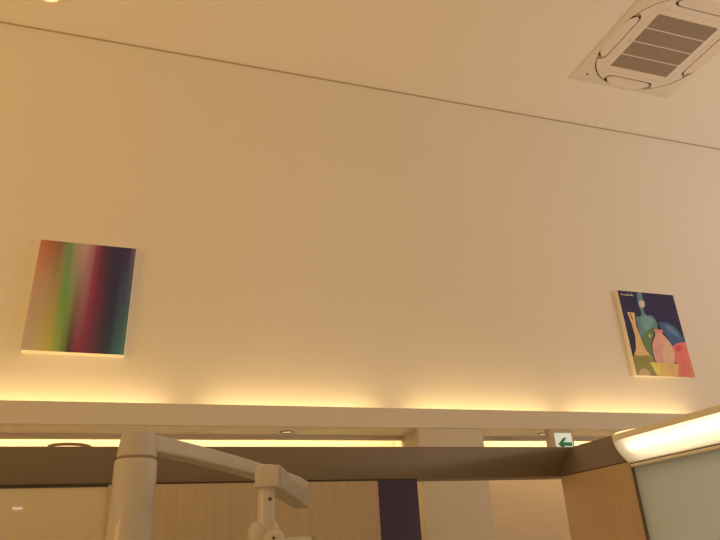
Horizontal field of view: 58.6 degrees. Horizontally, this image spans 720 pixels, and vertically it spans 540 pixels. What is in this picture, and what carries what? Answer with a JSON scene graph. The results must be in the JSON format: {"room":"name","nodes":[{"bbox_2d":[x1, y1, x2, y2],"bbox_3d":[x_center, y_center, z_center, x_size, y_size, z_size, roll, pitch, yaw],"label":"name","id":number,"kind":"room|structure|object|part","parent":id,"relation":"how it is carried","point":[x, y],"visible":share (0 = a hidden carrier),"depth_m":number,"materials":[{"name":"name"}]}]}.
{"room":"dental clinic","nodes":[
{"label":"dental clinic","id":0,"kind":"room"},
{"bbox_2d":[0,439,586,539],"bbox_3d":[1.068,2.080,4.412,13.000,2.340,0.160,5,-26,-17],"label":"wall","id":1,"kind":"structure","parent":0,"point":[522,509],"depth_m":4.51,"materials":[{"name":"white paint"}]},
{"bbox_2d":[0,23,719,413],"bbox_3d":[0.963,-0.046,5.342,13.000,2.815,0.620,5,-26,-17],"label":"wall","id":2,"kind":"structure","parent":0,"point":[297,240],"depth_m":4.67,"materials":[{"name":"paint"}]},
{"bbox_2d":[20,240,135,357],"bbox_3d":[-1.692,0.172,3.902,0.557,0.706,0.067,6,-26,-17],"label":"painting","id":3,"kind":"object","parent":2,"relation":"attached to","point":[80,300],"visible":1,"depth_m":3.86,"materials":[{"name":"fabric"}]},
{"bbox_2d":[279,430,293,433],"bbox_3d":[-0.453,1.008,3.979,0.092,0.006,0.092,5,-26,-17],"label":"recessed light","id":4,"kind":"object","parent":2,"relation":"attached to","point":[287,431],"visible":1,"depth_m":3.98,"materials":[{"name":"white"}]},
{"bbox_2d":[0,433,604,441],"bbox_3d":[1.094,1.202,4.574,13.000,0.034,0.030,5,-26,-17],"label":"trim","id":5,"kind":"structure","parent":2,"relation":"attached to","point":[2,435],"depth_m":4.01,"materials":[{"name":"grey paint"}]},
{"bbox_2d":[0,424,623,436],"bbox_3d":[1.138,1.130,4.455,13.000,0.006,0.260,5,-26,-17],"label":"ceiling","id":6,"kind":"structure","parent":2,"relation":"attached to","point":[4,428],"depth_m":3.90,"materials":[{"name":"paint"}]},
{"bbox_2d":[0,400,684,429],"bbox_3d":[1.133,1.079,4.483,13.000,0.122,0.310,5,-26,-17],"label":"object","id":7,"kind":"structure","parent":2,"relation":"attached to","point":[11,411],"depth_m":3.87,"materials":[{"name":"paint"}]},
{"bbox_2d":[0,21,719,149],"bbox_3d":[0.989,-1.450,5.649,13.000,0.009,0.006,5,-26,-17],"label":"trim","id":8,"kind":"structure","parent":2,"relation":"attached to","point":[0,21],"depth_m":5.26,"materials":[{"name":"beige"}]},
{"bbox_2d":[544,429,574,446],"bbox_3d":[1.358,1.185,4.335,0.186,0.215,0.055,5,-26,-17],"label":"exit sign","id":9,"kind":"object","parent":2,"relation":"hanging from","point":[554,437],"visible":0.56,"depth_m":4.33,"materials":[{"name":"beige plastic"}]},
{"bbox_3d":[1.376,1.180,4.319,0.134,0.160,0.010,5,-26,-17],"label":"panel","id":10,"kind":"part","parent":9,"relation":"part of","materials":[{"name":"white plastic"}]},
{"bbox_2d":[614,290,694,378],"bbox_3d":[2.375,0.520,5.183,0.562,0.708,0.054,5,-26,-17],"label":"painting","id":11,"kind":"object","parent":2,"relation":"attached to","point":[654,339],"visible":1,"depth_m":5.15,"materials":[{"name":"fabric"}]},
{"bbox_2d":[0,0,719,148],"bbox_3d":[2.183,-3.085,2.285,13.000,0.080,9.100,5,-26,-17],"label":"ceiling","id":12,"kind":"structure","parent":0,"point":[517,56],"depth_m":4.91,"materials":[{"name":"paint"}]},
{"bbox_2d":[38,0,62,5],"bbox_3d":[-2.113,-1.871,4.339,0.200,0.014,0.200,5,-26,-17],"label":"recessed light","id":13,"kind":"object","parent":12,"relation":"in","point":[47,2],"visible":1,"depth_m":4.40,"materials":[{"name":"white"}]},
{"bbox_2d":[569,0,719,97],"bbox_3d":[2.400,-1.772,5.089,1.032,0.022,1.032,5,-26,-17],"label":"air conditioner","id":14,"kind":"object","parent":12,"relation":"attached to","point":[656,46],"visible":1,"depth_m":5.09,"materials":[{"name":"plastic"}]},
{"bbox_2d":[611,14,717,76],"bbox_3d":[2.400,-1.767,5.087,0.564,0.010,0.564,5,-26,-17],"label":"grille","id":15,"kind":"object","parent":14,"relation":"attached to","point":[666,42],"depth_m":5.07,"materials":[{"name":"plastic"}]},
{"bbox_2d":[395,428,495,539],"bbox_3d":[0.571,2.041,3.908,0.453,2.046,0.436,5,-26,-17],"label":"wall column","id":16,"kind":"structure","parent":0,"point":[449,510],"depth_m":3.96,"materials":[{"name":"paint"}]},
{"bbox_3d":[2.429,1.438,0.239,13.000,0.060,9.100,5,-26,-17],"label":"floor","id":17,"kind":"structure","parent":0,"visible":0},
{"bbox_2d":[48,442,90,445],"bbox_3d":[-1.032,1.443,2.019,0.260,1.738,0.260,5,-26,-17],"label":"recessed light","id":18,"kind":"object","parent":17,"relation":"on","point":[64,443],"visible":0.17,"depth_m":2.31,"materials":[{"name":"beige metal"}]},
{"bbox_2d":[106,430,315,539],"bbox_3d":[-0.322,1.070,1.043,0.531,1.544,0.716,0,-24,-6],"label":"light","id":19,"kind":"object","parent":17,"relation":"on","point":[133,489],"visible":1,"depth_m":1.16,"materials":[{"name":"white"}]},
{"bbox_3d":[-0.286,0.433,1.419,0.072,0.074,0.607,-16,-27,26],"label":"arm","id":20,"kind":"part","parent":19,"relation":"part of"},
{"bbox_3d":[-0.155,0.480,1.393,0.040,0.046,0.605,-3,-24,-1],"label":"arm","id":21,"kind":"part","parent":19,"relation":"part of"},
{"bbox_3d":[-0.110,0.450,1.056,0.058,0.018,0.018,5,-26,-17],"label":"handle","id":22,"kind":"part","parent":19,"relation":"part of","materials":[{"name":"white plastic"}]},
{"bbox_2d":[0,446,571,539],"bbox_3d":[-0.928,1.353,1.762,3.905,1.680,0.100,5,-26,-17],"label":"wall","id":23,"kind":"structure","parent":17,"relation":"on","point":[47,492],"depth_m":2.18,"materials":[{"name":"brown wood"}]},
{"bbox_3d":[-1.814,0.615,1.765,2.101,0.005,0.034,5,-26,-17],"label":"glass rail","id":24,"kind":"part","parent":23,"relation":"part of","materials":[{"name":"grey"}]},
{"bbox_3d":[-1.775,1.315,1.448,2.101,1.534,0.024,5,-26,-17],"label":"glass panel","id":25,"kind":"part","parent":23,"relation":"part of","materials":[{"name":"beige glass"}]},
{"bbox_3d":[-0.771,1.403,1.770,0.017,1.540,0.060,5,-26,-17],"label":"post","id":26,"kind":"part","parent":23,"relation":"part of","materials":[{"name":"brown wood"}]},
{"bbox_3d":[-0.333,1.440,1.904,0.902,1.540,0.046,5,-26,-17],"label":"wood panel","id":27,"kind":"part","parent":23,"relation":"part of","materials":[{"name":"brown wood"}]},
{"bbox_3d":[0.169,1.483,2.061,0.153,1.540,0.048,5,-26,-17],"label":"purple panel","id":28,"kind":"part","parent":23,"relation":"part of","materials":[{"name":"purple paint"}]},
{"bbox_2d":[560,436,719,539],"bbox_3d":[1.254,1.002,1.248,0.126,1.680,2.400,5,-26,-17],"label":"wall","id":29,"kind":"structure","parent":17,"relation":"on","point":[676,496],"depth_m":2.15,"materials":[{"name":"brown wood"}]},
{"bbox_3d":[0.927,1.448,2.076,0.052,1.542,0.412,5,-26,-17],"label":"wood panel","id":30,"kind":"part","parent":29,"relation":"part of","materials":[{"name":"brown wood"}]},
{"bbox_3d":[0.989,1.363,1.895,0.046,1.542,0.004,5,-26,-17],"label":"post","id":31,"kind":"part","parent":29,"relation":"part of","materials":[{"name":"brown metal"}]},
{"bbox_2d":[612,405,719,462],"bbox_3d":[1.194,0.267,1.496,0.125,0.116,1.706,5,-26,-17],"label":"light","id":32,"kind":"object","parent":29,"relation":"attached to","point":[701,428],"visible":1,"depth_m":1.99,"materials":[{"name":"white plastic"}]},
{"bbox_3d":[1.246,0.268,1.344,0.046,0.010,1.975,5,-26,-17],"label":"glass rail","id":33,"kind":"part","parent":29,"relation":"part of","materials":[{"name":"silver metal"}]},
{"bbox_3d":[1.292,0.968,1.035,0.026,1.522,1.983,5,-26,-17],"label":"glass panel","id":34,"kind":"part","parent":29,"relation":"part of","materials":[{"name":"white glass"}]}
]}

